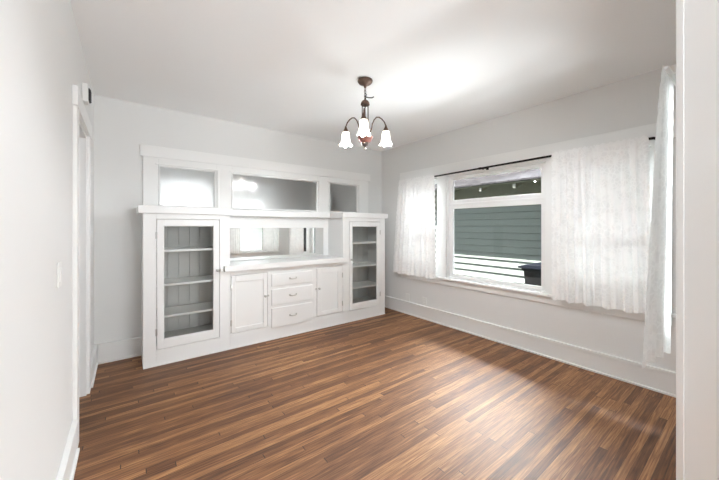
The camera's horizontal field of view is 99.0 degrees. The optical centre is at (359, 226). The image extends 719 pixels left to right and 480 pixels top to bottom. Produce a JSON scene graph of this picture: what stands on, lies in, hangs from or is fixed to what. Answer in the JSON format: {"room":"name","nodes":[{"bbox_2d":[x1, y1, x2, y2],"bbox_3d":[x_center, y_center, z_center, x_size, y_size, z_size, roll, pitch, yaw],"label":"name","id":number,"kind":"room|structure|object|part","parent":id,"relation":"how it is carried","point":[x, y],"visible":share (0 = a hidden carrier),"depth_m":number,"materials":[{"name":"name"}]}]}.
{"room":"dining room","nodes":[
{"label":"dining room","id":0,"kind":"room"},
{"bbox_2d":[0,0,93,479],"bbox_3d":[-1.445,0.025,1.371,0.140,2.590,3.850,0,0,-37],"label":"wall","id":1,"kind":"structure","parent":0,"point":[42,56],"depth_m":1.08,"materials":[{"name":"white paint"}]},
{"bbox_2d":[57,261,61,287],"bbox_3d":[-1.398,0.221,1.434,0.010,0.118,0.085,0,0,-37],"label":"light switch","id":2,"kind":"object","parent":1,"relation":"attached to","point":[59,264],"visible":1,"depth_m":1.42,"materials":[{"name":"white plastic"}]},
{"bbox_2d":[56,344,97,479],"bbox_3d":[-1.376,1.225,1.423,0.032,0.190,3.850,0,0,-37],"label":"baseboard","id":3,"kind":"structure","parent":1,"relation":"attached to","point":[68,464],"depth_m":1.66,"materials":[{"name":"white paint"}]},
{"bbox_2d":[72,85,91,447],"bbox_3d":[-1.992,0.245,2.114,0.164,2.150,0.915,0,0,-37],"label":"door frame","id":4,"kind":"structure","parent":1,"relation":"in","point":[81,143],"depth_m":2.38,"materials":[{"name":"white paint"}]},
{"bbox_2d":[82,83,91,105],"bbox_3d":[-1.965,-0.955,2.212,0.046,0.130,0.100,0,0,-37],"label":"door chime","id":5,"kind":"object","parent":1,"relation":"attached to","point":[86,92],"visible":0.9,"depth_m":2.18,"materials":[{"name":"white plastic"}]},
{"bbox_2d":[88,88,91,103],"bbox_3d":[-1.959,-0.952,2.232,0.012,0.087,0.073,0,0,-37],"label":"grille","id":6,"kind":"object","parent":5,"relation":"attached to","point":[89,91],"depth_m":2.20,"materials":[{"name":"black metal"}]},
{"bbox_2d":[94,95,381,361],"bbox_3d":[-1.133,0.025,4.110,3.944,2.590,0.140,0,0,-37],"label":"wall","id":7,"kind":"structure","parent":0,"point":[120,126],"depth_m":3.13,"materials":[{"name":"white paint"}]},
{"bbox_2d":[98,337,140,364],"bbox_3d":[-1.081,1.225,4.041,3.600,0.190,0.032,0,0,-37],"label":"baseboard","id":8,"kind":"structure","parent":7,"relation":"attached to","point":[126,348],"depth_m":3.05,"materials":[{"name":"white paint"}]},
{"bbox_2d":[156,163,218,207],"bbox_3d":[-1.896,-0.444,3.415,0.621,0.457,0.038,0,0,-37],"label":"window","id":9,"kind":"structure","parent":7,"relation":"in","point":[183,186],"depth_m":3.40,"materials":[{"name":"white glass"}]},
{"bbox_2d":[140,144,369,212],"bbox_3d":[-1.044,-0.525,4.065,3.031,0.646,0.038,0,0,-37],"label":"trim","id":10,"kind":"structure","parent":7,"relation":"attached to","point":[152,155],"depth_m":3.67,"materials":[{"name":"white paint"}]},
{"bbox_2d":[230,171,319,211],"bbox_3d":[-1.065,-0.444,4.044,1.229,0.457,0.038,0,0,-37],"label":"window","id":11,"kind":"structure","parent":7,"relation":"in","point":[250,191],"depth_m":4.01,"materials":[{"name":"grey glass"}]},
{"bbox_2d":[230,216,327,261],"bbox_3d":[-1.049,0.143,4.071,1.467,0.542,0.021,0,0,-37],"label":"mirror","id":12,"kind":"object","parent":7,"relation":"attached to","point":[251,238],"visible":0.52,"depth_m":4.03,"materials":[{"name":"white paint"}]},
{"bbox_2d":[230,228,322,259],"bbox_3d":[-1.048,0.207,4.069,1.313,0.398,0.005,0,0,-37],"label":"mirror glass","id":13,"kind":"object","parent":12,"relation":"attached to","point":[245,243],"depth_m":4.02,"materials":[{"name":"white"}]},
{"bbox_2d":[230,210,329,217],"bbox_3d":[-1.015,-0.166,4.022,1.425,0.071,0.079,0,0,-37],"label":"display shelf","id":14,"kind":"object","parent":7,"relation":"attached to","point":[249,213],"visible":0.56,"depth_m":3.95,"materials":[{"name":"white paint"}]},
{"bbox_2d":[328,181,359,212],"bbox_3d":[-0.235,-0.444,4.673,0.587,0.457,0.038,0,0,-37],"label":"window","id":15,"kind":"structure","parent":7,"relation":"in","point":[343,197],"depth_m":4.67,"materials":[{"name":"grey glass"}]},
{"bbox_2d":[70,0,675,150],"bbox_3d":[-0.748,-1.320,1.692,6.250,0.100,9.800,0,0,-37],"label":"ceiling","id":16,"kind":"structure","parent":0,"point":[435,67],"depth_m":2.27,"materials":[{"name":"white paint"}]},
{"bbox_2d":[339,77,392,149],"bbox_3d":[0.063,-0.968,2.689,0.473,0.603,0.473,0,0,-37],"label":"chandelier","id":17,"kind":"object","parent":16,"relation":"hanging from","point":[364,137],"visible":1,"depth_m":2.65,"materials":[{"name":"white glass"}]},
{"bbox_3d":[-0.124,-0.792,2.769,0.132,0.126,0.119,0,0,-37],"label":"lamp shade","id":18,"kind":"part","parent":17,"relation":"part of","materials":[{"name":"white glass"}]},
{"bbox_3d":[-0.047,-0.887,2.717,0.195,0.176,0.010,0,0,34],"label":"arm","id":19,"kind":"part","parent":17,"relation":"part of","materials":[{"name":"brown metal"}]},
{"bbox_3d":[0.034,-0.792,2.445,0.132,0.126,0.119,0,0,-37],"label":"lamp shade","id":20,"kind":"part","parent":17,"relation":"part of","materials":[{"name":"white glass"}]},
{"bbox_3d":[0.152,-0.887,2.703,0.195,0.176,0.010,0,0,-26],"label":"arm","id":21,"kind":"part","parent":17,"relation":"part of","materials":[{"name":"brown metal"}]},
{"bbox_3d":[0.236,-0.792,2.743,0.132,0.126,0.119,0,0,-37],"label":"lamp shade","id":22,"kind":"part","parent":17,"relation":"part of","materials":[{"name":"white glass"}]},
{"bbox_2d":[74,307,675,479],"bbox_3d":[-0.748,1.350,1.692,6.250,0.060,9.800,0,0,-37],"label":"floor","id":23,"kind":"structure","parent":0,"point":[392,395],"depth_m":2.13,"materials":[{"name":"brown wood"}]},
{"bbox_2d":[137,205,231,368],"bbox_3d":[-1.823,0.559,3.222,0.824,1.521,0.436,0,0,-37],"label":"display cabinet","id":24,"kind":"object","parent":23,"relation":"on","point":[185,251],"visible":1,"depth_m":3.22,"materials":[{"name":"white paint"}]},
{"bbox_2d":[156,301,212,318],"bbox_3d":[-1.830,0.872,3.248,0.716,0.022,0.357,0,0,-37],"label":"shelf","id":25,"kind":"object","parent":24,"relation":"attached to","point":[178,309],"depth_m":3.24,"materials":[{"name":"white paint"}]},
{"bbox_2d":[156,275,212,286],"bbox_3d":[-1.830,0.565,3.248,0.716,0.022,0.357,0,0,-37],"label":"shelf","id":26,"kind":"object","parent":24,"relation":"attached to","point":[176,279],"depth_m":3.24,"materials":[{"name":"white paint"}]},
{"bbox_2d":[156,246,212,251],"bbox_3d":[-1.830,0.233,3.248,0.716,0.022,0.357,0,0,-37],"label":"shelf","id":27,"kind":"object","parent":24,"relation":"attached to","point":[166,248],"depth_m":3.18,"materials":[{"name":"white paint"}]},
{"bbox_3d":[-1.709,0.546,3.088,0.552,1.237,0.022,0,0,-37],"label":"door","id":28,"kind":"part","parent":24,"relation":"part of","materials":[{"name":"white paint"}]},
{"bbox_2d":[230,262,342,348],"bbox_3d":[-0.918,0.897,3.897,1.469,0.845,0.453,0,0,-37],"label":"base cabinet","id":29,"kind":"object","parent":23,"relation":"on","point":[269,304],"visible":0.93,"depth_m":3.67,"materials":[{"name":"white paint"}]},
{"bbox_3d":[-1.234,0.842,3.447,0.397,0.620,0.021,0,0,-37],"label":"door","id":30,"kind":"part","parent":29,"relation":"part of","materials":[{"name":"white paint"}]},
{"bbox_2d":[224,255,346,271],"bbox_3d":[-0.923,0.445,3.878,1.568,0.060,0.438,0,0,-37],"label":"countertop","id":31,"kind":"structure","parent":29,"relation":"on","point":[312,260],"depth_m":3.69,"materials":[{"name":"white paint"}]},
{"bbox_3d":[-0.813,1.067,3.743,0.533,0.230,0.020,0,0,-37],"label":"drawer","id":32,"kind":"part","parent":29,"relation":"part of","materials":[{"name":"white paint"}]},
{"bbox_3d":[-0.813,0.825,3.743,0.533,0.186,0.020,0,0,-37],"label":"drawer","id":33,"kind":"part","parent":29,"relation":"part of","materials":[{"name":"white paint"}]},
{"bbox_3d":[-0.813,0.624,3.743,0.533,0.143,0.020,0,0,-37],"label":"drawer","id":34,"kind":"part","parent":29,"relation":"part of","materials":[{"name":"white paint"}]},
{"bbox_3d":[-0.397,0.842,4.081,0.391,0.620,0.021,0,0,-37],"label":"door","id":35,"kind":"part","parent":29,"relation":"part of","materials":[{"name":"white paint"}]},
{"bbox_2d":[328,212,387,323],"bbox_3d":[-0.025,0.559,4.583,0.826,1.521,0.436,0,0,-37],"label":"display cabinet","id":36,"kind":"object","parent":23,"relation":"on","point":[358,237],"visible":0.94,"depth_m":4.54,"materials":[{"name":"white paint"}]},
{"bbox_2d":[353,280,375,288],"bbox_3d":[-0.046,0.872,4.599,0.716,0.022,0.357,0,0,-37],"label":"shelf","id":37,"kind":"object","parent":36,"relation":"attached to","point":[357,284],"depth_m":4.68,"materials":[{"name":"white paint"}]},
{"bbox_2d":[353,261,375,267],"bbox_3d":[-0.046,0.565,4.599,0.716,0.022,0.357,0,0,-37],"label":"shelf","id":38,"kind":"object","parent":36,"relation":"attached to","point":[355,263],"depth_m":4.66,"materials":[{"name":"white paint"}]},
{"bbox_2d":[353,241,375,243],"bbox_3d":[-0.046,0.233,4.599,0.716,0.022,0.357,0,0,-37],"label":"shelf","id":39,"kind":"object","parent":36,"relation":"attached to","point":[354,242],"depth_m":4.53,"materials":[{"name":"white paint"}]},
{"bbox_3d":[0.076,0.546,4.439,0.558,1.237,0.022,0,0,-37],"label":"door","id":40,"kind":"part","parent":36,"relation":"part of","materials":[{"name":"white paint"}]},
{"bbox_2d":[382,64,675,371],"bbox_3d":[1.564,0.025,3.649,0.080,2.590,3.850,0,0,-37],"label":"wall","id":41,"kind":"structure","parent":0,"point":[632,102],"depth_m":3.19,"materials":[{"name":"white paint"}]},
{"bbox_2d":[434,178,436,275],"bbox_3d":[0.939,0.000,4.484,0.094,1.350,0.585,0,0,-37],"label":"window","id":42,"kind":"structure","parent":41,"relation":"in","point":[435,179],"depth_m":4.28,"materials":[{"name":"white paint"}]},
{"bbox_3d":[0.936,0.322,4.482,0.036,0.683,0.561,0,0,-37],"label":"sash","id":43,"kind":"part","parent":42,"relation":"part of","materials":[{"name":"white paint"}]},
{"bbox_2d":[447,161,545,292],"bbox_3d":[1.571,0.000,3.642,0.085,1.350,1.220,0,0,-37],"label":"window","id":44,"kind":"structure","parent":41,"relation":"in","point":[538,198],"depth_m":3.57,"materials":[{"name":"white paint"}]},
{"bbox_2d":[385,295,675,397],"bbox_3d":[1.477,1.225,3.671,0.032,0.190,3.710,0,0,-37],"label":"baseboard","id":45,"kind":"structure","parent":41,"relation":"attached to","point":[653,378],"depth_m":3.05,"materials":[{"name":"white paint"}]},
{"bbox_2d":[400,119,675,312],"bbox_3d":[1.549,-0.080,3.582,0.026,1.509,3.020,0,0,-37],"label":"trim","id":46,"kind":"structure","parent":41,"relation":"attached to","point":[649,130],"depth_m":3.25,"materials":[{"name":"white paint"}]},
{"bbox_2d":[401,273,675,325],"bbox_3d":[1.544,0.725,3.591,0.102,0.100,3.040,0,0,-37],"label":"window sill","id":47,"kind":"structure","parent":41,"relation":"attached to","point":[494,289],"depth_m":3.28,"materials":[{"name":"white paint"}]},
{"bbox_2d":[434,137,654,176],"bbox_3d":[1.498,-0.690,3.559,0.090,0.046,2.841,0,0,-37],"label":"curtain rod","id":48,"kind":"object","parent":41,"relation":"attached to","point":[650,138],"visible":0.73,"depth_m":3.42,"materials":[{"name":"black metal"}]},
{"bbox_2d":[393,174,435,278],"bbox_3d":[0.760,-0.002,4.452,0.062,1.424,0.829,0,0,-37],"label":"lace curtain","id":49,"kind":"object","parent":48,"relation":"hanging from","point":[414,247],"visible":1,"depth_m":4.39,"materials":[{"name":"white fabric"}]},
{"bbox_2d":[551,136,650,313],"bbox_3d":[2.086,-0.011,2.699,0.062,1.439,0.723,0,0,-37],"label":"lace curtain","id":50,"kind":"object","parent":48,"relation":"hanging from","point":[601,225],"visible":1,"depth_m":2.66,"materials":[{"name":"white fabric"}]},
{"bbox_2d":[648,144,651,230],"bbox_3d":[2.234,0.000,2.774,0.094,1.350,0.625,0,0,-37],"label":"window","id":51,"kind":"structure","parent":41,"relation":"in","point":[650,145],"depth_m":2.56,"materials":[{"name":"white paint"}]},
{"bbox_3d":[2.260,-0.322,2.793,0.030,0.683,0.601,0,0,-37],"label":"sash","id":52,"kind":"part","parent":51,"relation":"part of","materials":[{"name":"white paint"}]},
{"bbox_3d":[1.192,0.025,1.040,3.664,2.590,0.140,0,0,-37],"label":"wall","id":53,"kind":"structure","parent":0,"visible":0},
{"bbox_2d":[676,0,718,479],"bbox_3d":[0.536,0.100,0.545,2.020,2.440,0.186,0,0,-37],"label":"trim","id":54,"kind":"structure","parent":53,"relation":"attached to","point":[697,21],"depth_m":1.10,"materials":[{"name":"white paint"}]},
{"bbox_3d":[1.901,-0.038,1.647,1.240,1.515,0.130,0,0,-37],"label":"window","id":55,"kind":"structure","parent":53,"relation":"in","visible":0},
{"bbox_2d":[664,65,675,85],"bbox_3d":[1.836,-0.680,1.680,1.285,0.017,0.060,0,0,-37],"label":"curtain rod","id":56,"kind":"object","parent":55,"relation":"attached to","point":[667,68],"visible":0.24,"depth_m":1.35,"materials":[{"name":"white plastic"}]},
{"bbox_2d":[642,67,673,367],"bbox_3d":[1.387,-0.052,1.421,0.375,1.329,0.052,0,0,-37],"label":"lace curtain","id":57,"kind":"object","parent":56,"relation":"hanging from","point":[657,329],"visible":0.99,"depth_m":1.40,"materials":[{"name":"white fabric"}]},
{"label":"outside","id":58,"kind":"structure","parent":0,"visible":0},
{"bbox_3d":[3.977,1.850,9.284,10.450,0.100,34.000,0,0,-37],"label":"ground","id":59,"kind":"structure","parent":58,"visible":0},
{"bbox_2d":[434,168,540,283],"bbox_3d":[3.479,-0.472,7.025,4.530,4.544,15.700,0,0,-37],"label":"neighbor house","id":60,"kind":"structure","parent":59,"relation":"on","point":[490,242],"depth_m":5.53,"materials":[{"name":"green paint"}]},
{"bbox_2d":[518,262,540,285],"bbox_3d":[2.888,1.173,4.546,0.694,1.255,0.760,0,0,-37],"label":"recycling bin","id":61,"kind":"object","parent":59,"relation":"on","point":[532,272],"visible":0.18,"depth_m":4.51,"materials":[{"name":"black plastic"}]},
{"bbox_3d":[2.863,0.581,4.526,0.630,0.072,0.760,0,0,-37],"label":"lid","id":62,"kind":"part","parent":61,"relation":"part of","materials":[{"name":"black"}]}
]}

